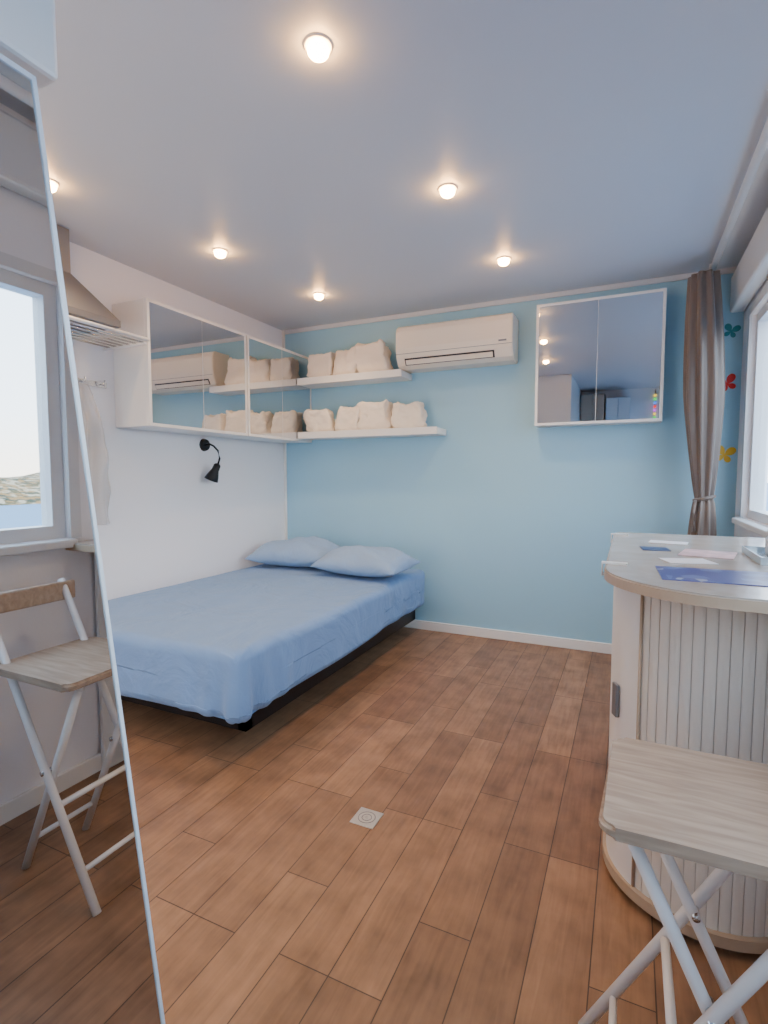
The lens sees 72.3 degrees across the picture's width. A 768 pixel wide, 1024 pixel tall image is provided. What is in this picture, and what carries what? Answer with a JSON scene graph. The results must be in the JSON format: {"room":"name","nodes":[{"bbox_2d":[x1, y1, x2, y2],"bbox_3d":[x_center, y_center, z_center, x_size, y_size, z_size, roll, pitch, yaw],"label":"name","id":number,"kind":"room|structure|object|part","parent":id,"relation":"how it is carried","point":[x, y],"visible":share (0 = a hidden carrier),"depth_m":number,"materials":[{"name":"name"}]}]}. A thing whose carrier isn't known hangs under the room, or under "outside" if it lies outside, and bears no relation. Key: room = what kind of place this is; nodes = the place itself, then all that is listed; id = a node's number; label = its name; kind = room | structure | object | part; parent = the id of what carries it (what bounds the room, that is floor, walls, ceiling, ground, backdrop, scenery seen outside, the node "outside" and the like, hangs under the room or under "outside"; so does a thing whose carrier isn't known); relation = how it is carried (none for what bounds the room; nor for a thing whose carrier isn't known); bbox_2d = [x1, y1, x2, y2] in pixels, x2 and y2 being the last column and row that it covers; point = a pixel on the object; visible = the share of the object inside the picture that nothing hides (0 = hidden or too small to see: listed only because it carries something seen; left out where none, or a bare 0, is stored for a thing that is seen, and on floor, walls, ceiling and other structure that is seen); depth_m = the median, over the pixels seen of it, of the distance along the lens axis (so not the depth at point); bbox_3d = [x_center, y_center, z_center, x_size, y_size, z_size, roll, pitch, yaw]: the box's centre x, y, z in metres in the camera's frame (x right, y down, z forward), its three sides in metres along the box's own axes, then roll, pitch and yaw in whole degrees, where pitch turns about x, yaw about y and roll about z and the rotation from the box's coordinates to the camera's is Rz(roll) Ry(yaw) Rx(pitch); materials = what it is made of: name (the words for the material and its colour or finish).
{"room":"studio apartment","nodes":[
{"label":"studio apartment","id":0,"kind":"room"},
{"bbox_2d":[50,178,59,192],"bbox_3d":[-1.330,-1.289,2.082,0.082,0.039,0.082,2,4,25],"label":"recessed light","id":1,"kind":"object","parent":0,"point":[53,187],"depth_m":2.08,"materials":[{"name":"white glass"}]},
{"bbox_2d":[70,242,284,599],"bbox_3d":[-1.815,-0.174,2.252,0.100,2.280,4.760,2,4,25],"label":"wall","id":2,"kind":"structure","parent":0,"point":[170,524],"depth_m":3.23,"materials":[{"name":"white paint"}]},
{"bbox_2d":[56,224,120,333],"bbox_3d":[-1.500,-1.108,2.428,0.270,0.430,0.420,2,4,25],"label":"range hood","id":3,"kind":"object","parent":2,"relation":"attached to","point":[81,303],"visible":0.32,"depth_m":2.46,"materials":[{"name":"grey metal"}]},
{"bbox_2d":[77,376,106,388],"bbox_3d":[-1.526,-0.665,2.658,0.053,0.036,0.300,2,4,25],"label":"hook rail","id":4,"kind":"object","parent":2,"relation":"attached to","point":[92,383],"visible":0.54,"depth_m":2.73,"materials":[{"name":"silver metal"}]},
{"bbox_2d":[78,382,110,524],"bbox_3d":[-1.519,-0.285,2.637,0.054,0.720,0.320,2,4,25],"label":"garment","id":5,"kind":"object","parent":4,"relation":"hanging from","point":[98,457],"visible":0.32,"depth_m":2.71,"materials":[{"name":"grey fabric"}]},
{"bbox_2d":[69,315,149,350],"bbox_3d":[-1.452,-0.853,2.490,0.319,0.038,0.560,2,4,25],"label":"wire rack","id":6,"kind":"object","parent":2,"relation":"attached to","point":[76,319],"visible":0.59,"depth_m":2.57,"materials":[{"name":"silver metal"}]},
{"bbox_3d":[-1.570,-0.855,2.544,0.010,0.010,0.540,2,4,25],"label":"rod","id":7,"kind":"part","parent":6,"relation":"part of","materials":[{"name":"silver metal"}]},
{"bbox_3d":[-1.524,-0.854,2.523,0.010,0.010,0.540,2,4,25],"label":"rod","id":8,"kind":"part","parent":6,"relation":"part of","materials":[{"name":"silver metal"}]},
{"bbox_3d":[-1.479,-0.852,2.502,0.010,0.010,0.540,2,4,25],"label":"rod","id":9,"kind":"part","parent":6,"relation":"part of","materials":[{"name":"silver metal"}]},
{"bbox_3d":[-1.434,-0.851,2.481,0.010,0.010,0.540,2,4,25],"label":"rod","id":10,"kind":"part","parent":6,"relation":"part of","materials":[{"name":"silver metal"}]},
{"bbox_3d":[-1.388,-0.849,2.460,0.010,0.010,0.540,2,4,25],"label":"rod","id":11,"kind":"part","parent":6,"relation":"part of","materials":[{"name":"silver metal"}]},
{"bbox_3d":[-1.343,-0.848,2.439,0.010,0.010,0.540,2,4,25],"label":"rod","id":12,"kind":"part","parent":6,"relation":"part of","materials":[{"name":"silver metal"}]},
{"bbox_3d":[-1.347,-0.858,2.728,0.310,0.014,0.014,2,4,25],"label":"arm","id":13,"kind":"part","parent":6,"relation":"part of","materials":[{"name":"white metal"}]},
{"bbox_2d":[112,298,247,436],"bbox_3d":[-1.180,-0.808,3.145,0.261,0.655,0.780,2,4,25],"label":"upper cabinet","id":14,"kind":"object","parent":2,"relation":"attached to","point":[190,377],"visible":1,"depth_m":2.93,"materials":[{"name":"white paint"}]},
{"bbox_3d":[-1.151,-0.793,2.925,0.018,0.622,0.372,2,4,25],"label":"mirror door","id":15,"kind":"part","parent":14,"relation":"part of","materials":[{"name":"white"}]},
{"bbox_3d":[-0.992,-0.816,3.264,0.018,0.622,0.372,2,4,25],"label":"mirror door","id":16,"kind":"part","parent":14,"relation":"part of","materials":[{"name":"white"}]},
{"bbox_2d":[199,439,220,482],"bbox_3d":[-1.132,-0.337,3.442,0.125,0.291,0.095,2,4,25],"label":"reading lamp","id":17,"kind":"object","parent":2,"relation":"attached to","point":[212,475],"visible":1,"depth_m":3.43,"materials":[{"name":"black metal"}]},
{"bbox_3d":[-1.178,-0.442,3.462,0.018,0.084,0.084,2,4,25],"label":"wall plate","id":18,"kind":"part","parent":17,"relation":"part of","materials":[{"name":"black metal"}]},
{"bbox_3d":[-1.126,-0.256,3.442,0.102,0.130,0.091,2,4,25],"label":"lamp shade","id":19,"kind":"part","parent":17,"relation":"part of","materials":[{"name":"black metal"}]},
{"bbox_2d":[222,335,311,442],"bbox_3d":[-0.850,-0.856,3.851,0.261,0.655,0.760,2,4,25],"label":"upper cabinet","id":20,"kind":"object","parent":2,"relation":"attached to","point":[276,405],"visible":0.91,"depth_m":3.73,"materials":[{"name":"white paint"}]},
{"bbox_3d":[-0.819,-0.842,3.636,0.018,0.622,0.362,2,4,25],"label":"mirror door","id":21,"kind":"part","parent":20,"relation":"part of","materials":[{"name":"white metal"}]},
{"bbox_3d":[-0.664,-0.864,3.966,0.018,0.622,0.362,2,4,25],"label":"mirror door","id":22,"kind":"part","parent":20,"relation":"part of","materials":[{"name":"white metal"}]},
{"bbox_2d":[38,0,767,330],"bbox_3d":[-0.365,-1.315,1.497,3.300,0.100,4.760,2,4,25],"label":"ceiling","id":23,"kind":"structure","parent":0,"point":[583,143],"depth_m":1.84,"materials":[{"name":"white paint"}]},
{"bbox_2d":[212,247,227,258],"bbox_3d":[-0.846,-1.332,2.716,0.082,0.039,0.082,2,4,25],"label":"recessed light","id":24,"kind":"object","parent":23,"relation":"in","point":[219,253],"depth_m":2.70,"materials":[{"name":"white glass"}]},
{"bbox_2d":[303,32,332,62],"bbox_3d":[-0.177,-1.243,1.419,0.082,0.039,0.082,2,4,25],"label":"recessed light","id":25,"kind":"object","parent":23,"relation":"in","point":[318,51],"depth_m":1.40,"materials":[{"name":"white glass"}]},
{"bbox_2d":[313,292,324,299],"bbox_3d":[-0.416,-1.376,3.363,0.082,0.039,0.082,2,4,25],"label":"recessed light","id":26,"kind":"object","parent":23,"relation":"in","point":[318,295],"depth_m":3.34,"materials":[{"name":"white glass"}]},
{"bbox_2d":[438,183,457,198],"bbox_3d":[0.257,-1.292,2.125,0.082,0.039,0.082,2,4,25],"label":"recessed light","id":27,"kind":"object","parent":23,"relation":"in","point":[447,192],"depth_m":2.11,"materials":[{"name":"white glass"}]},
{"bbox_2d":[496,256,511,265],"bbox_3d":[0.641,-1.339,2.816,0.082,0.039,0.082,2,4,25],"label":"recessed light","id":28,"kind":"object","parent":23,"relation":"in","point":[504,260],"depth_m":2.80,"materials":[{"name":"white glass"}]},
{"bbox_2d":[709,118,767,270],"bbox_3d":[0.906,-1.194,0.988,0.032,0.070,4.300,2,4,25],"label":"rail","id":29,"kind":"object","parent":23,"relation":"attached to","point":[762,144],"visible":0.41,"depth_m":2.03,"materials":[{"name":"white"}]},
{"bbox_2d":[683,269,724,535],"bbox_3d":[1.717,-0.377,2.842,0.204,1.765,0.207,-1,4,-15],"label":"window curtain","id":30,"kind":"object","parent":29,"relation":"hanging from","point":[704,343],"visible":0.76,"depth_m":2.77,"materials":[{"name":"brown fabric"}]},
{"bbox_3d":[1.670,0.021,2.831,0.024,0.174,0.043,2,4,25],"label":"tassel cord","id":31,"kind":"part","parent":30,"relation":"part of","materials":[{"name":"brown fabric"}]},
{"bbox_2d":[121,627,767,1023],"bbox_3d":[-0.365,1.060,1.659,3.300,0.100,4.760,2,4,25],"label":"floor","id":32,"kind":"structure","parent":0,"point":[483,891],"depth_m":1.57,"materials":[{"name":"brown wood"}]},
{"bbox_2d":[0,0,164,1023],"bbox_3d":[-0.886,-0.033,0.202,0.522,2.279,1.521,2,4,25],"label":"mirror","id":33,"kind":"object","parent":32,"relation":"on","point":[77,946],"visible":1,"depth_m":0.63,"materials":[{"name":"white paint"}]},
{"bbox_2d":[108,564,424,731],"bbox_3d":[-0.670,0.675,3.117,1.248,0.468,2.024,2,4,25],"label":"bed","id":34,"kind":"object","parent":32,"relation":"on","point":[232,649],"visible":0.84,"depth_m":2.40,"materials":[{"name":"blue fabric"}]},
{"bbox_3d":[-0.672,0.760,3.191,1.115,0.110,1.850,2,4,25],"label":"frame","id":35,"kind":"part","parent":34,"relation":"part of","materials":[{"name":"black metal"}]},
{"bbox_2d":[245,536,339,566],"bbox_3d":[-0.620,0.282,3.833,0.660,0.211,0.399,1,4,17],"label":"pillow","id":36,"kind":"object","parent":34,"relation":"on","point":[297,551],"visible":0.84,"depth_m":3.70,"materials":[{"name":"blue fabric"}]},
{"bbox_2d":[311,545,419,576],"bbox_3d":[-0.118,0.312,3.479,0.620,0.198,0.400,2,4,29],"label":"pillow","id":37,"kind":"object","parent":34,"relation":"on","point":[357,560],"visible":1,"depth_m":3.35,"materials":[{"name":"blue fabric"}]},
{"bbox_2d":[350,807,383,828],"bbox_3d":[-0.056,1.003,1.726,0.084,0.004,0.084,2,4,25],"label":"floor drain","id":38,"kind":"object","parent":32,"relation":"on","point":[365,817],"visible":1,"depth_m":1.72,"materials":[{"name":"silver metal"}]},
{"bbox_2d":[578,737,767,1023],"bbox_3d":[0.555,0.669,0.848,0.458,0.800,0.300,2,4,25],"label":"bar chair","id":39,"kind":"object","parent":32,"relation":"on","point":[708,809],"visible":1,"depth_m":0.83,"materials":[{"name":"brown wood"}]},
{"bbox_3d":[0.604,0.662,0.952,0.458,0.800,0.021,2,4,25],"label":"long leg","id":40,"kind":"part","parent":39,"relation":"part of","materials":[{"name":"white metal"}]},
{"bbox_3d":[0.499,0.781,0.780,0.287,0.584,0.021,2,4,25],"label":"short leg","id":41,"kind":"part","parent":39,"relation":"part of","materials":[{"name":"white metal"}]},
{"bbox_3d":[0.529,0.467,0.846,0.328,0.020,0.300,2,4,25],"label":"seat","id":42,"kind":"part","parent":39,"relation":"part of","materials":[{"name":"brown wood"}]},
{"bbox_3d":[0.577,0.770,0.946,0.287,0.584,0.021,2,4,25],"label":"short leg","id":43,"kind":"part","parent":39,"relation":"part of","materials":[{"name":"white metal"}]},
{"bbox_3d":[0.507,0.676,0.744,0.458,0.800,0.021,2,4,25],"label":"long leg","id":44,"kind":"part","parent":39,"relation":"part of","materials":[{"name":"white metal"}]},
{"bbox_2d":[601,532,767,953],"bbox_3d":[0.984,0.569,1.581,0.608,0.890,1.220,2,4,25],"label":"counter","id":45,"kind":"object","parent":32,"relation":"on","point":[689,659],"depth_m":1.25,"materials":[{"name":"beige wood"}]},
{"bbox_3d":[0.629,0.509,1.428,0.010,0.090,0.028,0,4,1],"label":"handle","id":46,"kind":"part","parent":45,"relation":"part of","materials":[{"name":"grey metal"}]},
{"bbox_3d":[0.650,0.584,1.349,0.007,0.791,0.007,-4,5,-42],"label":"stile trim","id":47,"kind":"part","parent":45,"relation":"part of","materials":[{"name":"beige wood"}]},
{"bbox_2d":[640,546,670,550],"bbox_3d":[0.875,0.118,1.700,0.080,0.002,0.090,1,4,20],"label":"postcard","id":48,"kind":"object","parent":45,"relation":"on","point":[641,547],"visible":1,"depth_m":1.70,"materials":[{"name":"blue paper"}]},
{"bbox_2d":[648,540,688,544],"bbox_3d":[1.005,0.107,1.860,0.120,0.002,0.080,3,5,33],"label":"postcard","id":49,"kind":"object","parent":45,"relation":"on","point":[650,541],"visible":1,"depth_m":1.85,"materials":[{"name":"white paper"}]},
{"bbox_3d":[0.976,0.972,1.677,0.494,0.028,0.982,2,4,25],"label":"board","id":50,"kind":"part","parent":45,"relation":"part of","materials":[{"name":"beige wood"}]},
{"bbox_2d":[658,558,717,563],"bbox_3d":[0.838,0.135,1.454,0.120,0.002,0.090,0,4,7],"label":"leaflet","id":51,"kind":"object","parent":45,"relation":"on","point":[669,560],"visible":1,"depth_m":1.44,"materials":[{"name":"white paper"}]},
{"bbox_3d":[0.864,0.590,1.270,0.428,0.791,0.145,0,4,3],"label":"tambour door","id":52,"kind":"part","parent":45,"relation":"part of","materials":[{"name":"beige"}]},
{"bbox_2d":[678,549,736,559],"bbox_3d":[0.977,0.126,1.587,0.140,0.002,0.160,3,5,37],"label":"leaflet","id":53,"kind":"object","parent":45,"relation":"on","point":[686,552],"visible":1,"depth_m":1.57,"materials":[{"name":"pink paper"}]},
{"bbox_2d":[655,566,767,586],"bbox_3d":[0.803,0.151,1.227,0.290,0.002,0.190,2,4,23],"label":"leaflet","id":54,"kind":"object","parent":45,"relation":"on","point":[751,578],"visible":1,"depth_m":1.24,"materials":[{"name":"blue paper"}]},
{"bbox_2d":[742,546,767,564],"bbox_3d":[1.141,0.125,1.466,0.200,0.020,0.260,2,4,25],"label":"serving tray","id":55,"kind":"object","parent":45,"relation":"on","point":[756,553],"visible":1,"depth_m":1.53,"materials":[{"name":"white plastic"}]},
{"bbox_2d":[765,528,767,554],"bbox_3d":[1.148,0.088,1.537,0.056,0.076,0.056,2,4,25],"label":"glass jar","id":56,"kind":"object","parent":55,"relation":"on","point":[766,537],"visible":1,"depth_m":1.54,"materials":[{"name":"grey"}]},
{"bbox_2d":[285,273,743,643],"bbox_3d":[0.619,-0.271,3.684,3.100,2.280,0.100,2,4,25],"label":"wall","id":57,"kind":"structure","parent":0,"point":[509,522],"depth_m":3.55,"materials":[{"name":"blue paint"}]},
{"bbox_2d":[282,330,287,539],"bbox_3d":[-0.802,-0.345,4.279,0.018,2.214,0.018,2,4,25],"label":"trim","id":58,"kind":"structure","parent":57,"relation":"attached to","point":[283,331],"depth_m":4.28,"materials":[{"name":"white"}]},
{"bbox_2d":[297,369,411,388],"bbox_3d":[-0.225,-0.971,3.862,0.850,0.050,0.205,2,4,25],"label":"wall shelf","id":59,"kind":"object","parent":57,"relation":"attached to","point":[396,375],"visible":1,"depth_m":3.79,"materials":[{"name":"white paint"}]},
{"bbox_2d":[307,352,334,376],"bbox_3d":[-0.455,-1.098,3.957,0.227,0.188,0.142,2,4,21],"label":"linens","id":60,"kind":"object","parent":59,"relation":"on","point":[322,364],"visible":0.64,"depth_m":3.90,"materials":[{"name":"beige fabric"}]},
{"bbox_2d":[333,348,359,374],"bbox_3d":[-0.264,-1.100,3.866,0.230,0.204,0.140,2,4,28],"label":"linens","id":61,"kind":"object","parent":59,"relation":"on","point":[346,362],"visible":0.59,"depth_m":3.81,"materials":[{"name":"beige fabric"}]},
{"bbox_2d":[355,340,392,372],"bbox_3d":[-0.070,-1.106,3.774,0.273,0.230,0.140,2,4,23],"label":"linens","id":62,"kind":"object","parent":59,"relation":"on","point":[375,356],"visible":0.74,"depth_m":3.71,"materials":[{"name":"beige fabric"}]},
{"bbox_2d":[298,426,445,439],"bbox_3d":[-0.107,-0.568,3.834,1.110,0.050,0.205,2,4,25],"label":"wall shelf","id":63,"kind":"object","parent":57,"relation":"attached to","point":[413,431],"visible":1,"depth_m":3.74,"materials":[{"name":"white paint"}]},
{"bbox_2d":[305,409,334,431],"bbox_3d":[-0.480,-0.692,3.994,0.260,0.174,0.135,2,4,22],"label":"linens","id":64,"kind":"object","parent":63,"relation":"on","point":[316,420],"visible":0.74,"depth_m":3.94,"materials":[{"name":"beige fabric"}]},
{"bbox_2d":[333,405,359,430],"bbox_3d":[-0.248,-0.690,3.887,0.240,0.184,0.136,2,4,22],"label":"linens","id":65,"kind":"object","parent":63,"relation":"on","point":[346,418],"visible":0.62,"depth_m":3.83,"materials":[{"name":"beige fabric"}]},
{"bbox_2d":[358,400,393,429],"bbox_3d":[-0.049,-0.697,3.792,0.284,0.212,0.137,2,4,27],"label":"linens","id":66,"kind":"object","parent":63,"relation":"on","point":[372,415],"visible":0.81,"depth_m":3.73,"materials":[{"name":"beige fabric"}]},
{"bbox_2d":[391,401,426,427],"bbox_3d":[0.177,-0.679,3.690,0.248,0.188,0.141,2,4,22],"label":"linens","id":67,"kind":"object","parent":63,"relation":"on","point":[405,414],"visible":0.84,"depth_m":3.63,"materials":[{"name":"beige fabric"}]},
{"bbox_2d":[396,313,518,373],"bbox_3d":[0.480,-1.120,3.521,0.790,0.285,0.206,2,4,25],"label":"air conditioner","id":68,"kind":"object","parent":57,"relation":"attached to","point":[492,340],"visible":0.94,"depth_m":3.43,"materials":[{"name":"beige plastic"}]},
{"bbox_2d":[404,620,611,653],"bbox_3d":[0.604,0.838,3.704,3.080,0.065,0.014,2,4,25],"label":"baseboard","id":69,"kind":"structure","parent":57,"relation":"attached to","point":[584,645],"depth_m":3.56,"materials":[{"name":"white wood"}]},
{"bbox_2d":[285,267,736,334],"bbox_3d":[0.605,-1.390,3.553,3.080,0.030,0.012,2,4,25],"label":"trim","id":70,"kind":"structure","parent":57,"relation":"attached to","point":[729,270],"depth_m":3.43,"materials":[{"name":"white paint"}]},
{"bbox_2d":[534,288,666,427],"bbox_3d":[1.296,-0.904,3.191,0.710,0.740,0.141,2,4,25],"label":"upper cabinet","id":71,"kind":"object","parent":57,"relation":"attached to","point":[600,360],"visible":1,"depth_m":3.12,"materials":[{"name":"silver metal"}]},
{"bbox_3d":[1.116,-0.905,3.209,0.336,0.707,0.018,2,4,25],"label":"mirror door","id":72,"kind":"part","parent":71,"relation":"part of","materials":[{"name":"white metal"}]},
{"bbox_3d":[1.425,-0.896,3.065,0.336,0.707,0.018,2,4,25],"label":"mirror door","id":73,"kind":"part","parent":71,"relation":"part of","materials":[{"name":"white metal"}]},
{"bbox_2d":[719,446,735,461],"bbox_3d":[1.949,-0.333,3.001,0.102,0.099,0.002,2,4,25],"label":"sticker","id":74,"kind":"object","parent":57,"relation":"attached to","point":[730,451],"visible":0.7,"depth_m":3.00,"materials":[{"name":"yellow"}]},
{"bbox_2d":[725,374,735,390],"bbox_3d":[1.936,-0.732,2.980,0.098,0.098,0.002,2,4,25],"label":"sticker","id":75,"kind":"object","parent":57,"relation":"attached to","point":[731,377],"visible":0.62,"depth_m":2.97,"materials":[{"name":"red"}]},
{"bbox_2d":[724,323,740,337],"bbox_3d":[1.955,-1.019,2.952,0.080,0.080,0.002,2,4,25],"label":"sticker","id":76,"kind":"object","parent":57,"relation":"attached to","point":[728,327],"visible":0.98,"depth_m":2.95,"materials":[{"name":"teal"}]},
{"bbox_2d":[734,278,767,537],"bbox_3d":[1.085,-0.082,0.903,0.100,2.280,4.760,2,4,25],"label":"wall","id":77,"kind":"structure","parent":0,"point":[739,531],"depth_m":2.77,"materials":[{"name":"white paint"}]},
{"bbox_2d":[730,207,767,312],"bbox_3d":[1.038,-1.067,0.946,0.072,0.200,4.320,2,4,25],"label":"box","id":78,"kind":"object","parent":77,"relation":"attached to","point":[751,272],"visible":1,"depth_m":2.45,"materials":[{"name":"white plastic"}]},
{"bbox_2d":[732,517,767,537],"bbox_3d":[1.549,0.093,2.091,0.050,0.030,1.580,2,4,25],"label":"sill","id":79,"kind":"structure","parent":77,"relation":"attached to","point":[761,530],"depth_m":2.40,"materials":[{"name":"white plastic"}]},
{"bbox_2d":[739,284,767,517],"bbox_3d":[1.567,-0.465,2.045,0.010,1.090,1.660,2,4,25],"label":"window frame","id":80,"kind":"structure","parent":77,"relation":"attached to","point":[764,293],"depth_m":2.76,"materials":[{"name":"white plastic"}]},
{"bbox_2d":[747,301,767,524],"bbox_3d":[1.617,-0.444,2.023,0.070,1.050,1.580,2,4,25],"label":"window","id":81,"kind":"structure","parent":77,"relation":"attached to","point":[756,512],"depth_m":2.70,"materials":[{"name":"clear glass"}]},
{"label":"outside","id":82,"kind":"structure","parent":0,"visible":0},
{"bbox_2d":[766,483,767,510],"bbox_3d":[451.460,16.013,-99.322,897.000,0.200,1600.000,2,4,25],"label":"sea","id":83,"kind":"structure","parent":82,"point":[767,483],"depth_m":189.63,"materials":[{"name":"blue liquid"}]}
]}

